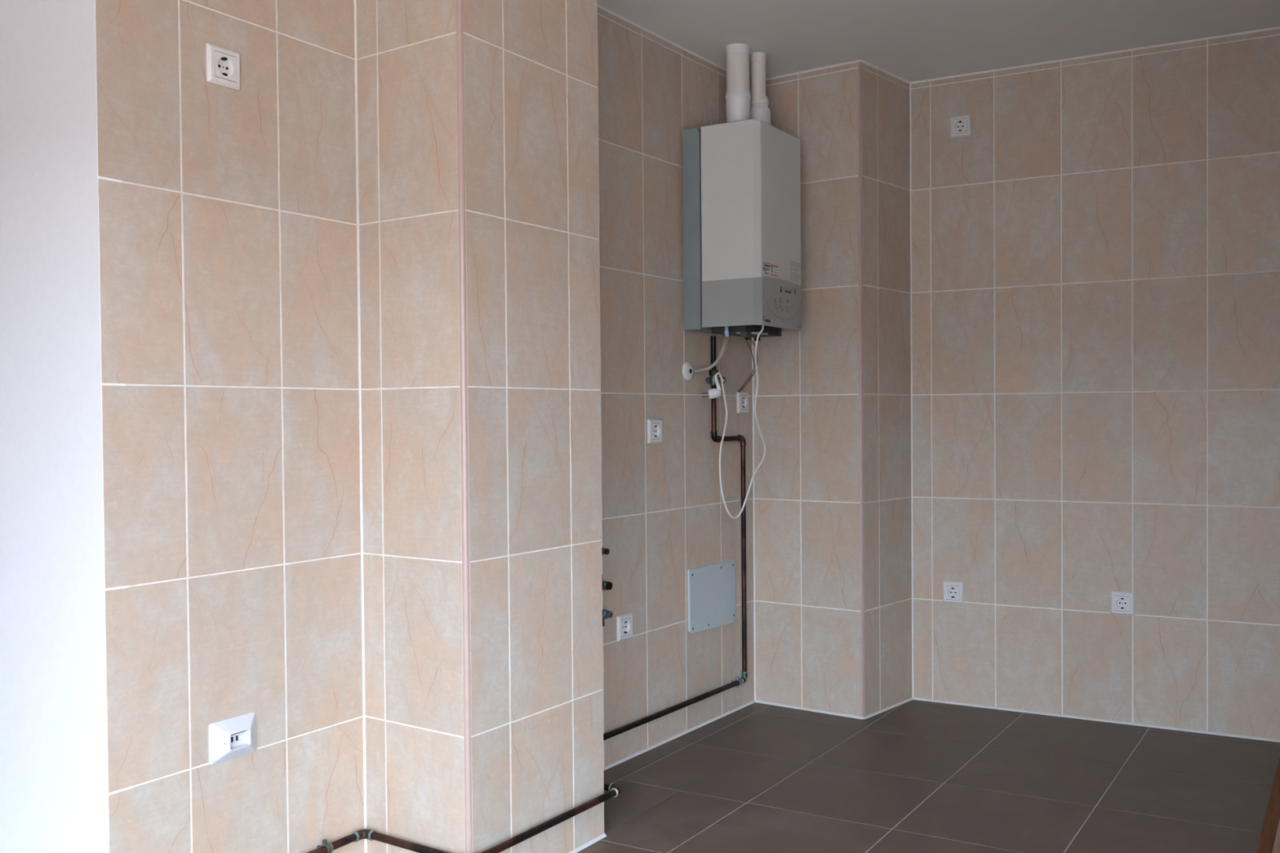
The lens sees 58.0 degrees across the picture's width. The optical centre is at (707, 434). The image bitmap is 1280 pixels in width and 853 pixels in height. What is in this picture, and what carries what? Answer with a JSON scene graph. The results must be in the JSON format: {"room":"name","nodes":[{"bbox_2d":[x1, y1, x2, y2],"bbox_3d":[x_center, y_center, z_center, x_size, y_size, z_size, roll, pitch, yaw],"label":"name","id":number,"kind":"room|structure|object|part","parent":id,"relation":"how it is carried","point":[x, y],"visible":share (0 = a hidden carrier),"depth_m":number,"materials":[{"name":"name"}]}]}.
{"room":"unfurnished kitchen","nodes":[
{"label":"unfurnished kitchen","id":0,"kind":"room"},
{"bbox_2d":[0,0,131,852],"bbox_3d":[-1.716,-0.115,2.570,1.271,2.417,0.050,0,1,30],"label":"wall","id":1,"kind":"structure","parent":0,"point":[54,788],"depth_m":2.32,"materials":[{"name":"paint"}]},
{"bbox_2d":[95,0,365,852],"bbox_3d":[-1.015,-0.119,2.539,0.038,2.417,0.692,0,1,30],"label":"wall","id":2,"kind":"structure","parent":0,"point":[229,282],"depth_m":2.50,"materials":[{"name":"tile"}]},
{"bbox_2d":[205,43,239,90],"bbox_3d":[-1.035,-0.787,2.466,0.010,0.081,0.081,0,1,30],"label":"wall socket","id":3,"kind":"object","parent":2,"relation":"attached to","point":[223,64],"visible":1,"depth_m":2.46,"materials":[{"name":"white plastic"}]},
{"bbox_2d":[208,712,256,764],"bbox_3d":[-1.018,0.657,2.487,0.026,0.088,0.118,0,1,30],"label":"outlet","id":4,"kind":"object","parent":2,"relation":"attached to","point":[229,739],"visible":1,"depth_m":2.48,"materials":[{"name":"white plastic"}]},
{"bbox_2d":[355,0,465,852],"bbox_3d":[-0.705,-0.125,2.726,0.388,2.417,0.038,0,1,34],"label":"wall","id":5,"kind":"structure","parent":0,"point":[406,73],"depth_m":2.71,"materials":[{"name":"tile"}]},
{"bbox_2d":[456,0,472,852],"bbox_3d":[-0.554,-0.124,2.615,0.012,2.417,0.012,0,1,30],"label":"trim","id":6,"kind":"structure","parent":5,"relation":"attached to","point":[460,21],"depth_m":2.61,"materials":[{"name":"plastic"}]},
{"bbox_2d":[462,0,606,852],"bbox_3d":[-0.430,-0.129,2.842,0.039,2.417,0.531,0,1,30],"label":"wall","id":7,"kind":"structure","parent":0,"point":[531,66],"depth_m":2.82,"materials":[{"name":"tile"}]},
{"bbox_2d":[596,4,755,770],"bbox_3d":[-0.208,-0.148,3.884,0.039,2.417,1.501,0,1,31],"label":"wall","id":8,"kind":"structure","parent":0,"point":[664,515],"depth_m":3.92,"materials":[{"name":"tile"}]},
{"bbox_2d":[306,335,747,852],"bbox_3d":[-0.372,0.317,3.235,0.402,1.312,2.498,0,1,30],"label":"gas pipe","id":9,"kind":"object","parent":8,"relation":"attached to","point":[615,790],"visible":0.77,"depth_m":3.74,"materials":[{"name":"brown metal"}]},
{"bbox_2d":[601,547,609,555],"bbox_3d":[-0.328,0.368,3.632,0.032,0.023,0.024,0,1,31],"label":"water tap","id":10,"kind":"object","parent":8,"relation":"attached to","point":[604,551],"visible":0.77,"depth_m":3.62,"materials":[{"name":"black metal"}]},
{"bbox_2d":[601,573,613,590],"bbox_3d":[-0.329,0.462,3.599,0.066,0.056,0.040,0,1,31],"label":"water tap","id":11,"kind":"object","parent":8,"relation":"attached to","point":[606,585],"visible":0.47,"depth_m":3.58,"materials":[{"name":"black metal"}]},
{"bbox_2d":[602,609,613,626],"bbox_3d":[-0.328,0.569,3.602,0.065,0.057,0.040,0,1,31],"label":"water tap","id":12,"kind":"object","parent":8,"relation":"attached to","point":[606,614],"visible":0.52,"depth_m":3.58,"materials":[{"name":"silver metal"}]},
{"bbox_2d":[616,613,632,641],"bbox_3d":[-0.269,0.627,3.753,0.010,0.081,0.081,0,1,31],"label":"wall socket","id":13,"kind":"object","parent":8,"relation":"attached to","point":[624,622],"visible":1,"depth_m":3.75,"materials":[{"name":"white plastic"}]},
{"bbox_2d":[647,418,662,443],"bbox_3d":[-0.178,-0.012,3.900,0.010,0.081,0.081,0,1,31],"label":"wall socket","id":14,"kind":"object","parent":8,"relation":"attached to","point":[654,426],"visible":1,"depth_m":3.90,"materials":[{"name":"white plastic"}]},
{"bbox_2d":[682,361,693,380],"bbox_3d":[-0.067,-0.225,4.079,0.015,0.067,0.067,0,1,31],"label":"rosette","id":15,"kind":"object","parent":8,"relation":"attached to","point":[687,368],"visible":1,"depth_m":4.07,"materials":[{"name":"white plastic"}]},
{"bbox_2d":[687,560,735,634],"bbox_3d":[0.018,0.595,4.229,0.009,0.238,0.332,0,1,31],"label":"access panel","id":16,"kind":"object","parent":8,"relation":"attached to","point":[711,588],"visible":1,"depth_m":4.22,"materials":[{"name":"white plastic"}]},
{"bbox_2d":[682,119,801,341],"bbox_3d":[0.135,-0.708,4.126,0.299,0.730,0.373,0,1,30],"label":"boiler","id":17,"kind":"object","parent":8,"relation":"attached to","point":[742,179],"visible":0.98,"depth_m":3.98,"materials":[{"name":"white metal"}]},
{"bbox_3d":[0.034,-0.721,4.183,0.067,0.700,0.367,0,1,30],"label":"frame","id":18,"kind":"part","parent":17,"relation":"part of","materials":[{"name":"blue metal"}]},
{"bbox_2d":[693,336,728,373],"bbox_3d":[0.026,-0.281,4.058,0.165,0.124,0.068,0,1,41],"label":"hose","id":19,"kind":"object","parent":17,"relation":"attached to","point":[726,338],"visible":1,"depth_m":4.08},
{"bbox_2d":[701,324,765,519],"bbox_3d":[0.130,-0.046,4.052,0.270,0.689,0.181,-1,1,-30],"label":"power cord","id":20,"kind":"object","parent":17,"relation":"hanging from","point":[712,393],"visible":0.99,"depth_m":4.05,"materials":[{"name":"white plastic"}]},
{"bbox_2d":[725,43,751,122],"bbox_3d":[0.106,-1.216,4.050,0.090,0.290,0.090,0,1,30],"label":"flue pipe","id":21,"kind":"object","parent":17,"relation":"on","point":[738,96],"visible":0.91,"depth_m":4.01,"materials":[{"name":"white plastic"}]},
{"bbox_2d":[725,88,751,122],"bbox_3d":[0.106,-1.139,4.051,0.090,0.135,0.090,0,1,30],"label":"socket","id":22,"kind":"object","parent":21,"relation":"attached to","point":[737,100],"depth_m":4.01,"materials":[{"name":"white plastic"}]},
{"bbox_2d":[737,337,755,391],"bbox_3d":[0.151,-0.252,4.188,0.063,0.185,0.361,0,1,-2],"label":"wire","id":23,"kind":"object","parent":17,"relation":"attached to","point":[744,337],"visible":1,"depth_m":4.30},
{"bbox_2d":[711,324,781,337],"bbox_3d":[0.141,-0.384,4.135,0.135,0.050,0.281,0,1,30],"label":"boiler underside","id":24,"kind":"object","parent":17,"relation":"on","point":[746,331],"depth_m":4.04,"materials":[{"name":"black metal"}]},
{"bbox_2d":[738,337,757,391],"bbox_3d":[0.164,-0.252,4.211,0.069,0.185,0.354,0,1,-4],"label":"wire","id":25,"kind":"object","parent":17,"relation":"attached to","point":[748,337],"visible":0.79,"depth_m":4.38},
{"bbox_2d":[749,51,770,124],"bbox_3d":[0.186,-1.218,4.141,0.077,0.290,0.078,0,1,30],"label":"flue pipe","id":26,"kind":"object","parent":17,"relation":"on","point":[759,110],"visible":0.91,"depth_m":4.11,"materials":[{"name":"white plastic"}]},
{"bbox_2d":[749,95,770,124],"bbox_3d":[0.187,-1.143,4.142,0.077,0.140,0.077,0,1,30],"label":"socket","id":27,"kind":"object","parent":26,"relation":"attached to","point":[759,110],"depth_m":4.11,"materials":[{"name":"white plastic"}]},
{"bbox_3d":[0.266,-0.465,4.062,0.003,0.116,0.299,0,1,30],"label":"dial panel","id":28,"kind":"part","parent":17,"relation":"part of","materials":[{"name":"grey plastic"}]},
{"bbox_2d":[736,391,748,413],"bbox_3d":[0.135,-0.124,4.418,0.010,0.081,0.081,0,1,31],"label":"wall socket","id":29,"kind":"object","parent":8,"relation":"attached to","point":[742,397],"visible":1,"depth_m":4.41,"materials":[{"name":"white plastic"}]},
{"bbox_2d":[750,59,863,719],"bbox_3d":[0.364,-0.161,4.379,0.503,2.417,0.039,0,1,35],"label":"wall","id":30,"kind":"structure","parent":0,"point":[806,484],"depth_m":4.34,"materials":[{"name":"tile"}]},
{"bbox_2d":[860,59,913,719],"bbox_3d":[0.680,-0.164,4.391,0.038,2.417,0.404,0,1,39],"label":"wall","id":31,"kind":"structure","parent":0,"point":[886,95],"depth_m":4.37,"materials":[{"name":"tile"}]},
{"bbox_2d":[857,62,864,717],"bbox_3d":[0.564,-0.160,4.232,0.011,2.417,0.010,0,1,30],"label":"trim","id":32,"kind":"structure","parent":31,"relation":"attached to","point":[860,66],"depth_m":4.23,"materials":[{"name":"plastic"}]},
{"bbox_2d":[577,699,1279,852],"bbox_3d":[-0.683,1.113,2.481,3.160,0.050,5.290,0,1,30],"label":"floor","id":33,"kind":"structure","parent":0,"point":[913,776],"depth_m":3.46,"materials":[{"name":"brown tile"}]},
{"bbox_2d":[1255,755,1279,852],"bbox_3d":[0.680,1.115,1.645,0.035,0.054,5.190,0,1,30],"label":"trim","id":34,"kind":"structure","parent":33,"relation":"on","point":[1268,829],"depth_m":3.17,"materials":[{"name":"brown wood"}]},
{"bbox_2d":[596,0,1279,81],"bbox_3d":[1.222,-1.373,1.329,7.800,0.100,5.510,0,1,30],"label":"ceiling","id":35,"kind":"structure","parent":0,"point":[910,40],"depth_m":3.86,"materials":[{"name":"white paint"}]},
{"bbox_2d":[909,26,1279,742],"bbox_3d":[1.495,-0.165,4.150,1.637,2.417,0.039,0,1,29],"label":"wall","id":36,"kind":"structure","parent":0,"point":[1095,267],"depth_m":4.17,"materials":[{"name":"tile"}]},
{"bbox_2d":[942,581,964,604],"bbox_3d":[0.946,0.610,4.447,0.081,0.081,0.010,0,1,29],"label":"wall socket","id":37,"kind":"object","parent":36,"relation":"attached to","point":[953,592],"visible":1,"depth_m":4.45,"materials":[{"name":"white plastic"}]},
{"bbox_2d":[950,114,971,137],"bbox_3d":[0.964,-1.178,4.399,0.081,0.081,0.010,0,1,29],"label":"wall socket","id":38,"kind":"object","parent":36,"relation":"attached to","point":[960,126],"visible":1,"depth_m":4.40,"materials":[{"name":"white plastic"}]},
{"bbox_2d":[1111,591,1134,615],"bbox_3d":[1.492,0.607,4.148,0.081,0.081,0.010,0,1,29],"label":"wall socket","id":39,"kind":"object","parent":36,"relation":"attached to","point":[1120,601],"visible":1,"depth_m":4.15,"materials":[{"name":"white plastic"}]},
{"bbox_2d":[1271,816,1279,852],"bbox_3d":[2.633,1.121,0.589,4.405,0.050,5.290,0,1,30],"label":"floor","id":40,"kind":"structure","parent":0,"point":[1276,849],"depth_m":3.01,"materials":[{"name":"laminate"}]}
]}

